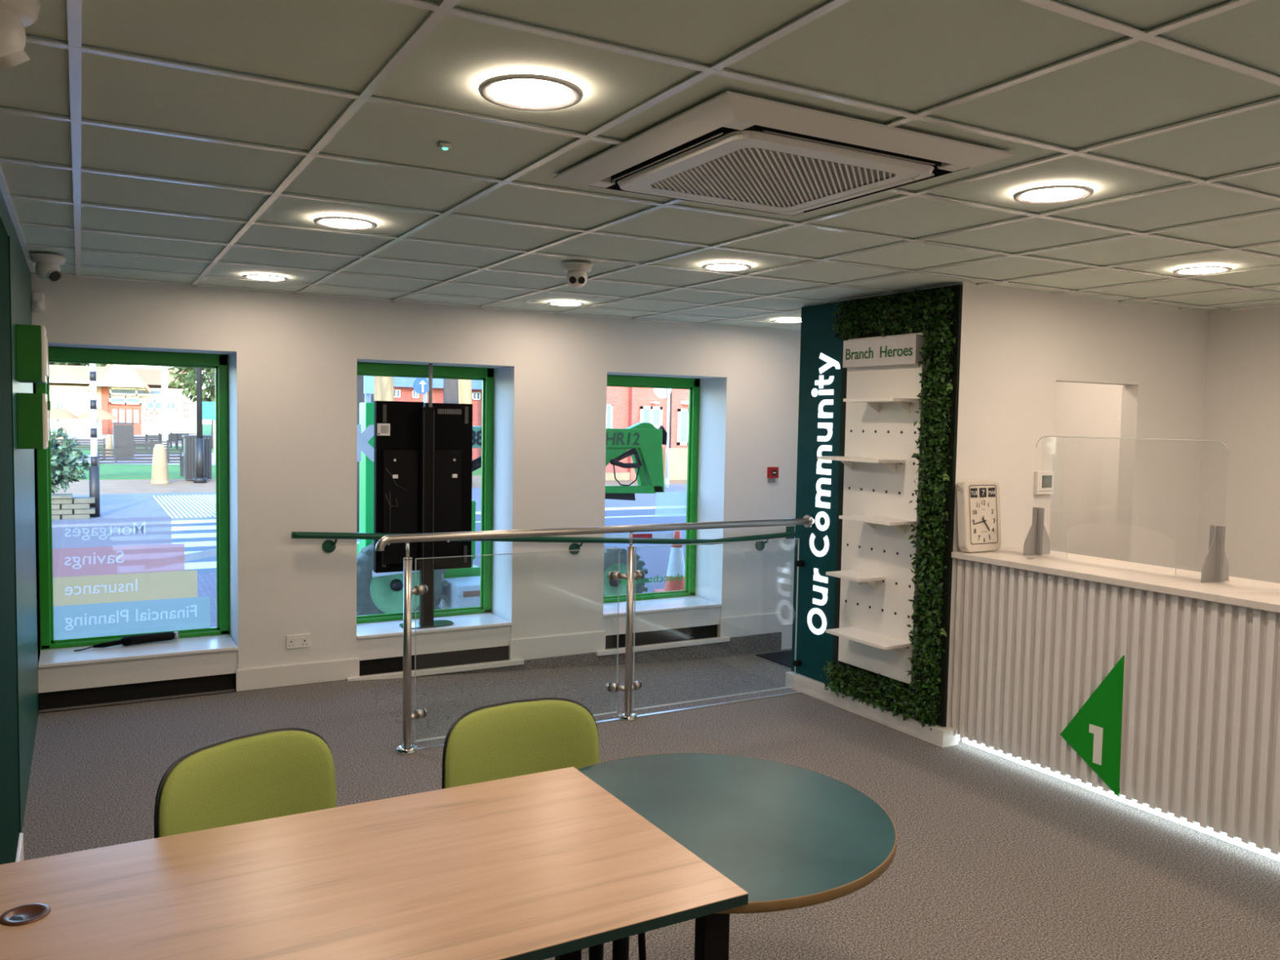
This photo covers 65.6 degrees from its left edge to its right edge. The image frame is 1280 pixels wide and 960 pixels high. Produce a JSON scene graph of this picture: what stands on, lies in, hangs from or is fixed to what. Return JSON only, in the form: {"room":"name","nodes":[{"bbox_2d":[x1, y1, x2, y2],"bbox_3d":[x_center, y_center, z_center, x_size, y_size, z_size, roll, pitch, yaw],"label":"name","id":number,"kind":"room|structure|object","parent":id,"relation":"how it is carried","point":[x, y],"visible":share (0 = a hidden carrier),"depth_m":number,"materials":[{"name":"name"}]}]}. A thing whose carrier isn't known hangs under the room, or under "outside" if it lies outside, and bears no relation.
{"room":"bank branch","nodes":[
{"label":"bank branch","id":0,"kind":"room"},
{"bbox_2d":[0,188,39,832],"bbox_3d":[-1.511,0.395,1.919,0.300,2.989,9.170,-1,4,-29],"label":"wall","id":1,"kind":"structure","parent":0,"point":[25,506],"depth_m":4.49,"materials":[{"name":"teal paint"}]},
{"bbox_2d":[0,216,21,864],"bbox_3d":[-0.851,0.384,1.075,0.022,2.135,5.656,-1,4,-29],"label":"wall panel","id":2,"kind":"object","parent":1,"relation":"attached to","point":[10,787],"visible":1,"depth_m":3.21,"materials":[{"name":"paint"}]},
{"bbox_2d":[15,324,48,383],"bbox_3d":[-2.631,-0.542,4.298,0.108,0.235,0.320,-1,4,-29],"label":"box","id":3,"kind":"object","parent":1,"relation":"attached to","point":[31,340],"visible":1,"depth_m":4.16,"materials":[{"name":"green laminate"}]},
{"bbox_2d":[17,392,50,448],"bbox_3d":[-2.631,-0.257,4.318,0.118,0.235,0.320,-1,4,-29],"label":"box","id":4,"kind":"object","parent":1,"relation":"attached to","point":[33,409],"visible":1,"depth_m":4.18,"materials":[{"name":"green laminate"}]},
{"bbox_2d":[70,453,215,465],"bbox_3d":[-19.603,-0.887,42.942,20.000,0.001,18.000,-1,4,-29],"label":"path","id":5,"kind":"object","parent":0,"point":[213,463],"visible":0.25,"depth_m":41.49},
{"bbox_2d":[111,422,134,455],"bbox_3d":[-22.169,-1.710,42.587,0.820,1.510,0.820,-1,4,-29],"label":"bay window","id":6,"kind":"structure","parent":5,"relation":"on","point":[121,433],"depth_m":42.25,"materials":[{"name":"metal"}]},
{"bbox_2d":[114,439,169,462],"bbox_3d":[-20.174,-1.177,40.207,1.960,0.900,0.560,-1,4,-29],"label":"bench","id":7,"kind":"object","parent":5,"relation":"on","point":[115,441],"visible":0.62,"depth_m":40.28,"materials":[{"name":"wood"}]},
{"bbox_2d":[202,401,215,461],"bbox_3d":[-18.098,-2.013,41.446,0.700,2.500,0.140,-1,4,-29],"label":"notice board","id":8,"kind":"object","parent":5,"relation":"on","point":[208,407],"visible":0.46,"depth_m":41.41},
{"bbox_2d":[68,423,481,479],"bbox_3d":[-13.735,-5.600,126.155,220.000,0.200,166.500,-1,4,-29],"label":"lawn","id":9,"kind":"structure","parent":0,"point":[107,471],"depth_m":34.68,"materials":[{"name":"green plant"}]},
{"bbox_2d":[49,406,77,426],"bbox_3d":[-38.430,-3.709,65.482,2.402,2.286,2.402,4,4,38],"label":"parasol","id":10,"kind":"object","parent":9,"relation":"on","point":[57,412],"visible":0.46,"depth_m":64.96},
{"bbox_2d":[77,407,119,434],"bbox_3d":[-36.412,-3.739,66.618,2.402,2.286,2.402,4,4,38],"label":"parasol","id":11,"kind":"object","parent":9,"relation":"on","point":[101,414],"visible":0.61,"depth_m":66.09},
{"bbox_2d":[48,364,196,435],"bbox_3d":[-39.974,-6.234,74.557,11.315,6.194,14.400,-1,4,-29],"label":"building","id":12,"kind":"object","parent":9,"relation":"on","point":[131,394],"visible":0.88,"depth_m":70.58,"materials":[{"name":"brick"}]},
{"bbox_2d":[50,434,205,446],"bbox_3d":[-32.088,-2.325,57.941,17.000,0.650,0.500,-1,4,-29],"label":"wall","id":13,"kind":"structure","parent":9,"relation":"on","point":[70,436],"depth_m":57.92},
{"bbox_2d":[97,447,183,476],"bbox_3d":[-15.728,-0.563,31.255,2.410,0.900,0.560,-1,4,-29],"label":"bench","id":14,"kind":"object","parent":9,"relation":"on","point":[180,456],"visible":0.9,"depth_m":31.31,"materials":[{"name":"metal"}]},
{"bbox_2d":[161,366,168,448],"bbox_3d":[-21.585,-3.895,45.065,0.435,5.700,0.435,-1,4,-29],"label":"column","id":15,"kind":"structure","parent":9,"relation":"on","point":[164,369],"depth_m":45.00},
{"bbox_2d":[167,366,215,448],"bbox_3d":[-24.586,-5.324,57.052,5.230,7.042,5.381,-1,4,-29],"label":"tree","id":16,"kind":"object","parent":9,"relation":"on","point":[188,380],"visible":0.22,"depth_m":55.89,"materials":[{"name":"green plant"}]},
{"bbox_2d":[393,377,482,459],"bbox_3d":[-12.541,-3.561,52.146,7.801,4.532,12.600,-1,4,-29],"label":"roofed building","id":17,"kind":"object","parent":9,"relation":"on","point":[404,391],"visible":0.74,"depth_m":47.61,"materials":[{"name":"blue brick"}]},
{"bbox_2d":[51,475,687,494],"bbox_3d":[-1.954,0.082,34.044,110.000,0.195,5.900,-1,4,-29],"label":"gravel","id":18,"kind":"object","parent":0,"point":[114,486],"depth_m":27.31,"materials":[{"name":"gravel"}]},
{"bbox_2d":[150,444,169,484],"bbox_3d":[-13.675,-0.463,28.257,0.500,1.131,0.500,-1,4,-29],"label":"stone bollard","id":19,"kind":"object","parent":18,"relation":"on","point":[159,463],"visible":1,"depth_m":28.10,"materials":[{"name":"stone"}]},
{"bbox_2d":[182,435,213,479],"bbox_3d":[-13.348,-0.695,29.921,0.780,1.310,0.780,-1,4,-29],"label":"litter bin","id":20,"kind":"object","parent":18,"relation":"on","point":[188,444],"visible":0.66,"depth_m":29.57,"materials":[{"name":"metal"}]},
{"bbox_2d":[193,368,206,483],"bbox_3d":[-12.779,-3.966,28.747,0.560,8.100,0.560,-1,4,-29],"label":"lamp post","id":21,"kind":"object","parent":18,"relation":"on","point":[199,478],"visible":0.32,"depth_m":28.83,"materials":[{"name":"metal"}]},
{"bbox_2d":[457,379,472,485],"bbox_3d":[-5.301,-5.535,29.392,2.033,11.448,2.043,-1,4,-29],"label":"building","id":22,"kind":"structure","parent":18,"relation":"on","point":[464,385],"depth_m":29.36,"materials":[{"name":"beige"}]},
{"bbox_2d":[605,386,688,480],"bbox_3d":[-1.592,-4.956,38.814,5.367,9.300,10.350,-1,4,-29],"label":"brick building","id":23,"kind":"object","parent":18,"relation":"on","point":[626,406],"visible":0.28,"depth_m":34.55,"materials":[{"name":"red brick"}]},
{"bbox_2d":[72,484,686,520],"bbox_3d":[1.283,0.480,28.307,110.000,0.200,7.300,-1,4,-29],"label":"pavement","id":24,"kind":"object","parent":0,"point":[140,504],"depth_m":22.65,"materials":[{"name":"concrete"}]},
{"bbox_2d":[50,426,90,493],"bbox_3d":[-11.893,-0.230,19.157,2.297,1.810,1.832,-1,4,-29],"label":"shrub","id":25,"kind":"object","parent":24,"relation":"on","point":[63,466],"visible":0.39,"depth_m":19.28,"materials":[{"name":"green plant"}]},
{"bbox_2d":[51,493,95,519],"bbox_3d":[-11.827,0.517,17.980,3.420,0.460,0.500,-1,4,-29],"label":"stone planter","id":26,"kind":"object","parent":24,"relation":"on","point":[64,506],"visible":0.5,"depth_m":18.47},
{"bbox_2d":[88,363,100,517],"bbox_3d":[-10.437,-2.098,18.926,0.340,5.620,0.340,-1,4,-29],"label":"beacon","id":27,"kind":"object","parent":24,"relation":"on","point":[94,469],"visible":0.35,"depth_m":18.96,"materials":[{"name":"metal"}]},
{"bbox_2d":[152,494,216,518],"bbox_3d":[-9.460,0.543,22.078,2.165,0.012,5.600,-1,4,-29],"label":"tactile paving","id":28,"kind":"object","parent":24,"relation":"on","point":[188,495],"visible":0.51,"depth_m":21.71,"materials":[{"name":"paint"}]},
{"bbox_2d":[373,376,394,400],"bbox_3d":[-6.899,-5.647,27.474,2.085,11.839,1.532,4,4,39],"label":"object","id":29,"kind":"object","parent":24,"relation":"on","point":[384,390],"visible":0.02,"depth_m":27.19,"materials":[{"name":"beige"}]},
{"bbox_2d":[413,377,428,403],"bbox_3d":[-4.953,-1.139,22.390,0.380,3.500,0.162,-1,4,-29],"label":"sign post","id":30,"kind":"object","parent":24,"relation":"on","point":[420,385],"visible":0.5,"depth_m":22.27,"materials":[{"name":"metal"}]},
{"bbox_2d":[443,378,458,403],"bbox_3d":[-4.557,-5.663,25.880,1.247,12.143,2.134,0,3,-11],"label":"sign","id":31,"kind":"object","parent":24,"relation":"on","point":[451,388],"visible":0.02,"depth_m":25.86,"materials":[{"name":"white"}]},
{"bbox_2d":[653,387,671,488],"bbox_3d":[0.695,-1.597,30.194,0.636,3.700,0.149,-1,4,-29],"label":"sign post","id":32,"kind":"object","parent":24,"relation":"on","point":[660,393],"visible":0.65,"depth_m":30.23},
{"bbox_2d":[171,506,655,524],"bbox_3d":[-0.872,0.760,21.951,100.000,0.112,1.730,-1,4,-29],"label":"road edge","id":33,"kind":"structure","parent":0,"point":[649,507],"depth_m":21.33,"materials":[{"name":"paint"}]},
{"bbox_2d":[31,273,800,711],"bbox_3d":[-0.744,0.084,7.408,7.030,2.989,0.500,-1,4,-29],"label":"wall","id":34,"kind":"structure","parent":0,"point":[293,358],"depth_m":6.79,"materials":[{"name":"paint"}]},
{"bbox_2d":[31,292,44,311],"bbox_3d":[-3.357,-0.994,5.535,0.063,0.105,0.059,-1,4,-29],"label":"sensor","id":35,"kind":"object","parent":34,"relation":"attached to","point":[37,298],"visible":1,"depth_m":5.52,"materials":[{"name":"white plastic"}]},
{"bbox_2d":[35,346,238,667],"bbox_3d":[-3.069,0.126,6.075,1.082,1.856,0.482,-1,4,-29],"label":"window","id":36,"kind":"structure","parent":34,"relation":"in","point":[52,657],"depth_m":6.13,"materials":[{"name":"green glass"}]},
{"bbox_2d":[51,516,171,548],"bbox_3d":[-3.299,0.326,6.195,0.678,0.177,0.001,-1,4,-29],"label":"window sticker","id":37,"kind":"object","parent":36,"relation":"attached to","point":[119,531],"visible":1,"depth_m":6.19,"materials":[{"name":"plastic"}]},
{"bbox_2d":[52,543,184,577],"bbox_3d":[-3.270,0.502,6.224,0.753,0.177,0.001,-1,4,-29],"label":"window sticker","id":38,"kind":"object","parent":36,"relation":"attached to","point":[108,560],"visible":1,"depth_m":6.22,"materials":[{"name":"plastic"}]},
{"bbox_2d":[52,569,197,606],"bbox_3d":[-3.240,0.679,6.253,0.828,0.177,0.001,-1,4,-29],"label":"window sticker","id":39,"kind":"object","parent":36,"relation":"attached to","point":[117,588],"visible":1,"depth_m":6.25,"materials":[{"name":"plastic"}]},
{"bbox_2d":[74,631,179,651],"bbox_3d":[-3.177,0.998,6.153,0.585,0.058,0.062,-2,4,-38],"label":"umbrella","id":40,"kind":"object","parent":36,"relation":"on","point":[166,636],"visible":1,"depth_m":6.18,"materials":[{"name":"black fabric"}]},
{"bbox_2d":[53,595,210,639],"bbox_3d":[-3.211,0.877,6.283,0.903,0.222,0.001,-1,4,-29],"label":"window sticker","id":41,"kind":"object","parent":36,"relation":"attached to","point":[108,619],"visible":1,"depth_m":6.28,"materials":[{"name":"plastic"}]},
{"bbox_2d":[39,673,235,710],"bbox_3d":[-3.007,1.266,5.995,1.066,0.109,0.020,-1,4,-29],"label":"air vent","id":42,"kind":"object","parent":34,"relation":"attached to","point":[77,697],"depth_m":5.97,"materials":[{"name":"metal"}]},
{"bbox_2d":[235,657,359,691],"bbox_3d":[-2.188,1.247,6.377,0.762,0.135,0.022,-1,4,-29],"label":"baseboard","id":43,"kind":"structure","parent":34,"relation":"attached to","point":[269,677],"depth_m":6.36,"materials":[{"name":"paint"}]},
{"bbox_2d":[285,633,310,648],"bbox_3d":[-2.191,1.034,6.361,0.147,0.088,0.016,-1,4,-29],"label":"wall socket","id":44,"kind":"object","parent":34,"relation":"attached to","point":[295,641],"visible":1,"depth_m":6.36,"materials":[{"name":"white plastic"}]},
{"bbox_2d":[359,645,508,675],"bbox_3d":[-1.428,1.243,6.884,1.091,0.109,0.020,-1,4,-29],"label":"trim","id":45,"kind":"structure","parent":34,"relation":"attached to","point":[496,653],"depth_m":6.88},
{"bbox_2d":[346,658,524,680],"bbox_3d":[-1.377,1.308,6.801,1.240,0.034,0.038,-1,4,-29],"label":"trim","id":46,"kind":"structure","parent":34,"relation":"attached to","point":[518,661],"depth_m":6.80,"materials":[{"name":"paint"}]},
{"bbox_2d":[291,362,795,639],"bbox_3d":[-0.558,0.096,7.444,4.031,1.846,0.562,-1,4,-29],"label":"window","id":47,"kind":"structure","parent":34,"relation":"in","point":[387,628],"depth_m":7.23,"materials":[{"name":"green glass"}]},
{"bbox_2d":[373,363,472,628],"bbox_3d":[-1.477,0.105,6.881,0.685,1.819,0.200,-1,4,-29],"label":"display stand","id":48,"kind":"object","parent":47,"relation":"on","point":[423,452],"visible":0.94,"depth_m":6.85,"materials":[{"name":"black plastic"}]},
{"bbox_2d":[509,630,605,660],"bbox_3d":[-0.596,1.214,7.273,0.767,0.155,0.022,-1,4,-29],"label":"baseboard","id":49,"kind":"structure","parent":34,"relation":"attached to","point":[537,647],"depth_m":7.25,"materials":[{"name":"paint"}]},
{"bbox_2d":[605,624,717,648],"bbox_3d":[0.155,1.220,7.776,1.066,0.109,0.020,-1,4,-29],"label":"trim","id":50,"kind":"structure","parent":34,"relation":"attached to","point":[706,631],"depth_m":7.79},
{"bbox_2d":[603,374,722,617],"bbox_3d":[0.093,0.089,7.857,1.082,1.836,0.482,-1,4,-29],"label":"window","id":51,"kind":"structure","parent":34,"relation":"in","point":[691,602],"depth_m":8.16,"materials":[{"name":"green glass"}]},
{"bbox_2d":[655,491,687,516],"bbox_3d":[0.263,0.200,8.196,0.315,0.204,0.001,-1,4,-29],"label":"window sticker","id":52,"kind":"object","parent":51,"relation":"attached to","point":[667,504],"visible":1,"depth_m":8.19,"materials":[{"name":"plastic"}]},
{"bbox_2d":[595,635,729,656],"bbox_3d":[0.195,1.284,7.687,1.190,0.034,0.038,-1,4,-29],"label":"trim","id":53,"kind":"structure","parent":34,"relation":"attached to","point":[721,639],"depth_m":7.68,"materials":[{"name":"paint"}]},
{"bbox_2d":[719,611,783,637],"bbox_3d":[0.916,1.186,8.123,0.627,0.165,0.022,-1,4,-29],"label":"baseboard","id":54,"kind":"structure","parent":34,"relation":"attached to","point":[766,623],"depth_m":8.11,"materials":[{"name":"paint"}]},
{"bbox_2d":[781,622,792,649],"bbox_3d":[1.233,1.309,8.305,0.145,0.210,0.028,-1,4,-29],"label":"trim","id":55,"kind":"structure","parent":34,"relation":"attached to","point":[786,628],"depth_m":8.29,"materials":[{"name":"paint"}]},
{"bbox_2d":[171,508,686,573],"bbox_3d":[4.716,0.920,22.222,110.000,0.170,6.700,-1,4,-29],"label":"road","id":56,"kind":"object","parent":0,"point":[651,519],"depth_m":18.33,"materials":[{"name":"asphalt"}]},
{"bbox_2d":[171,525,216,569],"bbox_3d":[-6.323,0.998,15.942,3.800,0.006,5.400,-1,4,-29],"label":"zebra crossing","id":57,"kind":"object","parent":56,"relation":"on","point":[188,566],"depth_m":15.80,"materials":[{"name":"paint"}]},
{"bbox_2d":[356,375,373,529],"bbox_3d":[-5.089,-3.870,17.823,1.589,9.501,0.997,-1,4,-29],"label":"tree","id":58,"kind":"object","parent":56,"relation":"on","point":[360,379],"visible":0.02,"depth_m":17.60,"materials":[{"name":"green plant"}]},
{"bbox_2d":[197,546,685,627],"bbox_3d":[2.738,1.384,13.518,42.000,0.200,6.550,-1,4,-29],"label":"ground","id":59,"kind":"structure","parent":0,"point":[656,561],"depth_m":12.92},
{"bbox_2d":[356,402,666,615],"bbox_3d":[-1.347,0.330,10.329,3.554,2.188,1.360,-1,4,-29],"label":"boom lift","id":60,"kind":"object","parent":59,"relation":"on","point":[455,588],"visible":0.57,"depth_m":9.65,"materials":[{"name":"paint"}]},
{"bbox_2d":[653,530,684,592],"bbox_3d":[0.432,0.973,11.699,0.400,0.750,0.400,-1,4,-29],"label":"traffic cone","id":61,"kind":"object","parent":59,"relation":"on","point":[676,566],"visible":0.64,"depth_m":11.62,"materials":[{"name":"paint"}]},
{"bbox_2d":[604,533,673,538],"bbox_3d":[-0.500,0.639,11.196,2.013,0.129,0.031,-1,4,-28],"label":"barrier tape","id":62,"kind":"object","parent":61,"relation":"attached to","point":[656,535],"visible":0.19,"depth_m":11.50,"materials":[{"name":"red plastic"}]},
{"bbox_2d":[0,0,1279,330],"bbox_3d":[1.544,-0.994,3.418,6.730,0.120,8.750,-1,4,-29],"label":"ceiling","id":63,"kind":"structure","parent":0,"point":[197,143],"depth_m":2.76,"materials":[{"name":"tile"}]},
{"bbox_2d":[0,0,40,71],"bbox_3d":[-1.189,-0.818,1.814,0.162,0.144,0.162,-1,4,-29],"label":"security camera","id":64,"kind":"object","parent":63,"relation":"attached to","point":[15,15],"visible":1,"depth_m":1.81,"materials":[{"name":"white plastic"}]},
{"bbox_2d":[29,253,66,282],"bbox_3d":[-2.920,-1.039,4.894,0.156,0.132,0.156,-1,4,-29],"label":"security camera","id":65,"kind":"object","parent":63,"relation":"attached to","point":[47,268],"visible":1,"depth_m":4.85,"materials":[{"name":"white plastic"}]},
{"bbox_2d":[242,274,288,281],"bbox_3d":[-2.087,-1.126,5.531,0.244,0.008,0.244,-1,4,-29],"label":"recessed light","id":66,"kind":"object","parent":63,"relation":"in","point":[265,277],"visible":1,"depth_m":5.52,"materials":[{"name":"white plastic"}]},
{"bbox_2d":[313,216,377,230],"bbox_3d":[-1.163,-1.013,3.920,0.244,0.008,0.244,-1,4,-29],"label":"recessed light","id":67,"kind":"object","parent":63,"relation":"in","point":[344,223],"visible":1,"depth_m":3.91,"materials":[{"name":"white plastic"}]},
{"bbox_2d":[320,218,370,228],"bbox_3d":[-1.163,-1.013,3.920,0.195,0.002,0.195,1,3,-1],"label":"diffuser","id":68,"kind":"object","parent":67,"relation":"attached to","point":[328,223],"depth_m":3.92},
{"bbox_2d":[478,73,583,111],"bbox_3d":[-0.254,-0.901,2.313,0.244,0.008,0.244,-1,4,-29],"label":"recessed light","id":69,"kind":"object","parent":63,"relation":"in","point":[521,91],"visible":1,"depth_m":2.30,"materials":[{"name":"white plastic"}]},
{"bbox_2d":[488,79,572,106],"bbox_3d":[-0.254,-0.901,2.313,0.195,0.002,0.195,3,4,32],"label":"diffuser","id":70,"kind":"object","parent":69,"relation":"attached to","point":[502,92],"depth_m":2.31,"materials":[{"name":"plastic"}]},
{"bbox_2d":[561,262,592,288],"bbox_3d":[-0.308,-0.994,4.841,0.150,0.118,0.150,-1,4,-29],"label":"security camera","id":71,"kind":"object","parent":63,"relation":"attached to","point":[576,275],"visible":1,"depth_m":4.79,"materials":[{"name":"white plastic"}]},
{"bbox_2d":[701,262,751,271],"bbox_3d":[0.423,-1.039,4.848,0.244,0.008,0.244,-1,4,-29],"label":"recessed light","id":72,"kind":"object","parent":63,"relation":"in","point":[717,267],"visible":1,"depth_m":4.83,"materials":[{"name":"white plastic"}]},
{"bbox_2d":[553,90,1014,216],"bbox_3d":[0.382,-0.903,2.927,0.960,0.048,0.960,-1,4,-29],"label":"air conditioner","id":73,"kind":"object","parent":63,"relation":"attached to","point":[730,149],"visible":1,"depth_m":2.72,"materials":[{"name":"plastic"}]},
{"bbox_2d":[648,146,897,208],"bbox_3d":[0.381,-0.884,2.928,0.540,0.005,0.540,-1,4,-29],"label":"grille","id":74,"kind":"object","parent":73,"relation":"attached to","point":[762,175],"depth_m":2.90,"materials":[{"name":"plastic"}]},
{"bbox_2d":[1013,184,1093,204],"bbox_3d":[1.339,-0.925,3.218,0.244,0.008,0.244,-1,4,-29],"label":"recessed light","id":75,"kind":"object","parent":63,"relation":"in","point":[1055,193],"visible":1,"depth_m":3.21,"materials":[{"name":"white plastic"}]},
{"bbox_2d":[1021,187,1085,201],"bbox_3d":[1.339,-0.924,3.218,0.195,0.002,0.195,2,4,21],"label":"diffuser","id":76,"kind":"object","parent":75,"relation":"attached to","point":[1039,194],"depth_m":3.22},
{"bbox_2d":[1172,266,1231,275],"bbox_3d":[2.651,-0.988,4.682,0.244,0.008,0.244,-1,4,-29],"label":"recessed light","id":77,"kind":"object","parent":63,"relation":"in","point":[1197,270],"visible":1,"depth_m":4.67,"materials":[{"name":"white plastic"}]},
{"bbox_2d":[1178,267,1225,273],"bbox_3d":[2.651,-0.987,4.682,0.195,0.002,0.195,1,3,-1],"label":"diffuser","id":78,"kind":"object","parent":77,"relation":"attached to","point":[1188,270],"depth_m":4.67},
{"bbox_2d":[22,631,1279,959],"bbox_3d":[1.267,1.690,3.674,6.830,0.300,8.940,-1,4,-29],"label":"floor","id":79,"kind":"structure","parent":0,"point":[996,857],"depth_m":4.54,"materials":[{"name":"carpet"}]},
{"bbox_2d":[154,728,336,838],"bbox_3d":[-0.940,1.133,2.571,0.515,0.864,0.517,4,4,37],"label":"chair","id":80,"kind":"object","parent":79,"relation":"on","point":[268,774],"visible":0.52,"depth_m":2.66,"materials":[{"name":"fabric"}]},
{"bbox_2d":[0,766,748,959],"bbox_3d":[-0.602,1.222,2.141,1.410,0.744,0.855,-1,4,-29],"label":"meeting table","id":81,"kind":"object","parent":79,"relation":"on","point":[543,865],"visible":1,"depth_m":2.10,"materials":[{"name":"brown wood"}]},
{"bbox_2d":[441,697,646,959],"bbox_3d":[-0.296,1.125,2.917,0.517,0.864,0.515,-1,4,-30],"label":"chair","id":82,"kind":"object","parent":79,"relation":"on","point":[522,737],"visible":0.48,"depth_m":3.04,"materials":[{"name":"fabric"}]},
{"bbox_2d":[375,515,815,755],"bbox_3d":[-0.137,0.814,5.731,2.796,1.152,0.172,-1,4,-29],"label":"balustrade","id":83,"kind":"object","parent":79,"relation":"on","point":[406,748],"visible":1,"depth_m":5.61,"materials":[{"name":"metal"}]},
{"bbox_2d":[417,691,801,750],"bbox_3d":[-0.082,1.406,5.777,2.570,0.046,0.025,-1,4,-29],"label":"trim","id":84,"kind":"structure","parent":79,"relation":"on","point":[795,692],"depth_m":5.99,"materials":[{"name":"metal"}]},
{"bbox_2d":[577,752,897,959],"bbox_3d":[0.168,1.224,2.596,0.953,0.716,0.953,-1,4,-29],"label":"round table","id":85,"kind":"object","parent":79,"relation":"on","point":[791,837],"visible":0.53,"depth_m":2.54,"materials":[{"name":"teal laminate"}]},
{"bbox_2d":[951,546,1279,862],"bbox_3d":[2.704,1.008,4.125,0.585,1.060,3.198,-1,4,-29],"label":"counter","id":86,"kind":"object","parent":79,"relation":"on","point":[1035,638],"depth_m":4.46,"materials":[{"name":"laminate"}]},
{"bbox_2d":[956,480,1001,552],"bbox_3d":[1.833,0.193,5.361,0.285,0.387,0.089,-1,4,-31],"label":"clock","id":87,"kind":"object","parent":86,"relation":"on","point":[978,501],"visible":1,"depth_m":5.32,"materials":[{"name":"beige plastic"}]},
{"bbox_2d":[1060,654,1124,796],"bbox_3d":[2.115,1.111,4.653,0.012,0.654,0.320,-1,4,-29],"label":"number sign","id":88,"kind":"object","parent":86,"relation":"attached to","point":[1095,732],"visible":1,"depth_m":4.59,"materials":[{"name":"plastic"}]},
{"bbox_2d":[951,546,1279,613],"bbox_3d":[2.714,0.495,4.095,0.585,0.032,3.198,-1,4,-29],"label":"countertop","id":89,"kind":"structure","parent":86,"relation":"on","point":[1236,591],"depth_m":4.60,"materials":[{"name":"laminate"}]},
{"bbox_2d":[1022,435,1229,582],"bbox_3d":[2.354,0.111,4.853,0.204,0.631,1.018,-1,4,-29],"label":"screen","id":90,"kind":"object","parent":86,"relation":"on","point":[1215,567],"visible":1,"depth_m":4.49,"materials":[{"name":"clear plastic"}]},
{"bbox_2d":[804,281,1208,742],"bbox_3d":[2.326,0.232,6.464,2.210,2.719,1.330,-1,4,-29],"label":"wall partition","id":91,"kind":"structure","parent":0,"point":[1016,343],"depth_m":5.78,"materials":[{"name":"paint"}]},
{"bbox_2d":[755,650,791,667],"bbox_3d":[1.857,1.449,7.849,1.400,0.008,1.250,-1,4,-29],"label":"floor mat","id":92,"kind":"object","parent":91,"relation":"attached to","point":[784,658],"depth_m":7.97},
{"bbox_2d":[791,300,845,683],"bbox_3d":[1.133,0.085,6.301,0.025,2.387,0.435,-1,4,-29],"label":"wall sign","id":93,"kind":"object","parent":91,"relation":"attached to","point":[820,352],"visible":0.96,"depth_m":6.30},
{"bbox_2d":[785,671,958,747],"bbox_3d":[1.349,1.355,5.977,0.120,0.098,1.375,-1,4,-29],"label":"baseboard","id":94,"kind":"structure","parent":91,"relation":"attached to","point":[939,735],"depth_m":5.82,"materials":[{"name":"paint"}]},
{"bbox_2d":[820,284,963,730],"bbox_3d":[1.398,0.148,5.681,0.173,2.425,1.009,-1,4,-29],"label":"hedge wall","id":95,"kind":"structure","parent":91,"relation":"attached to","point":[935,313],"depth_m":5.41,"materials":[{"name":"green plant"}]},
{"bbox_2d":[838,332,927,684],"bbox_3d":[1.375,0.150,5.757,0.095,1.960,0.620,-1,4,-29],"label":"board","id":96,"kind":"object","parent":95,"relation":"attached to","point":[887,366],"visible":0.85,"depth_m":5.73,"materials":[{"name":"white laminate"}]},
{"bbox_2d":[826,569,886,587],"bbox_3d":[1.258,0.590,5.795,0.204,0.079,0.290,-1,4,-29],"label":"display shelf","id":97,"kind":"object","parent":96,"relation":"attached to","point":[851,575],"visible":1,"depth_m":5.76,"materials":[{"name":"white laminate"}]},
{"bbox_2d":[817,456,905,473],"bbox_3d":[1.274,-0.088,5.750,0.204,0.079,0.522,-1,4,-29],"label":"display shelf","id":98,"kind":"object","parent":96,"relation":"attached to","point":[890,464],"visible":1,"depth_m":5.64,"materials":[{"name":"white laminate"}]},
{"bbox_2d":[826,626,911,653],"bbox_3d":[1.310,0.939,5.713,0.204,0.079,0.495,-1,4,-29],"label":"display shelf","id":99,"kind":"object","parent":96,"relation":"attached to","point":[876,640],"visible":0.91,"depth_m":5.66,"materials":[{"name":"white laminate"}]},
{"bbox_2d":[839,514,915,533],"bbox_3d":[1.343,0.257,5.636,0.204,0.079,0.410,-1,4,-29],"label":"display shelf","id":100,"kind":"object","parent":96,"relation":"attached to","point":[871,520],"visible":1,"depth_m":5.57,"materials":[{"name":"white laminate"}]},
{"bbox_2d":[843,397,920,413],"bbox_3d":[1.357,-0.419,5.593,0.204,0.079,0.404,-1,4,-29],"label":"display shelf","id":101,"kind":"object","parent":96,"relation":"attached to","point":[904,403],"visible":1,"depth_m":5.52,"materials":[{"name":"white laminate"}]},
{"bbox_2d":[1033,471,1053,494],"bbox_3d":[2.303,0.017,5.656,0.137,0.133,0.026,-1,4,-29],"label":"thermostat","id":102,"kind":"object","parent":91,"relation":"attached to","point":[1043,480],"visible":1,"depth_m":5.64,"materials":[{"name":"white plastic"}]},
{"bbox_2d":[1048,306,1279,583],"bbox_3d":[4.340,0.301,5.345,0.200,2.989,9.000,-1,4,-29],"label":"wall","id":103,"kind":"structure","parent":0,"point":[1239,490],"depth_m":6.29,"materials":[{"name":"paint"}]},
{"label":"outside","id":104,"kind":"structure","parent":0,"visible":0},
{"bbox_2d":[184,548,216,561],"bbox_3d":[-4.154,0.717,9.094,0.704,0.181,0.002,-1,4,-29],"label":"road marking","id":105,"kind":"object","parent":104,"point":[211,553],"visible":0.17,"depth_m":9.15,"materials":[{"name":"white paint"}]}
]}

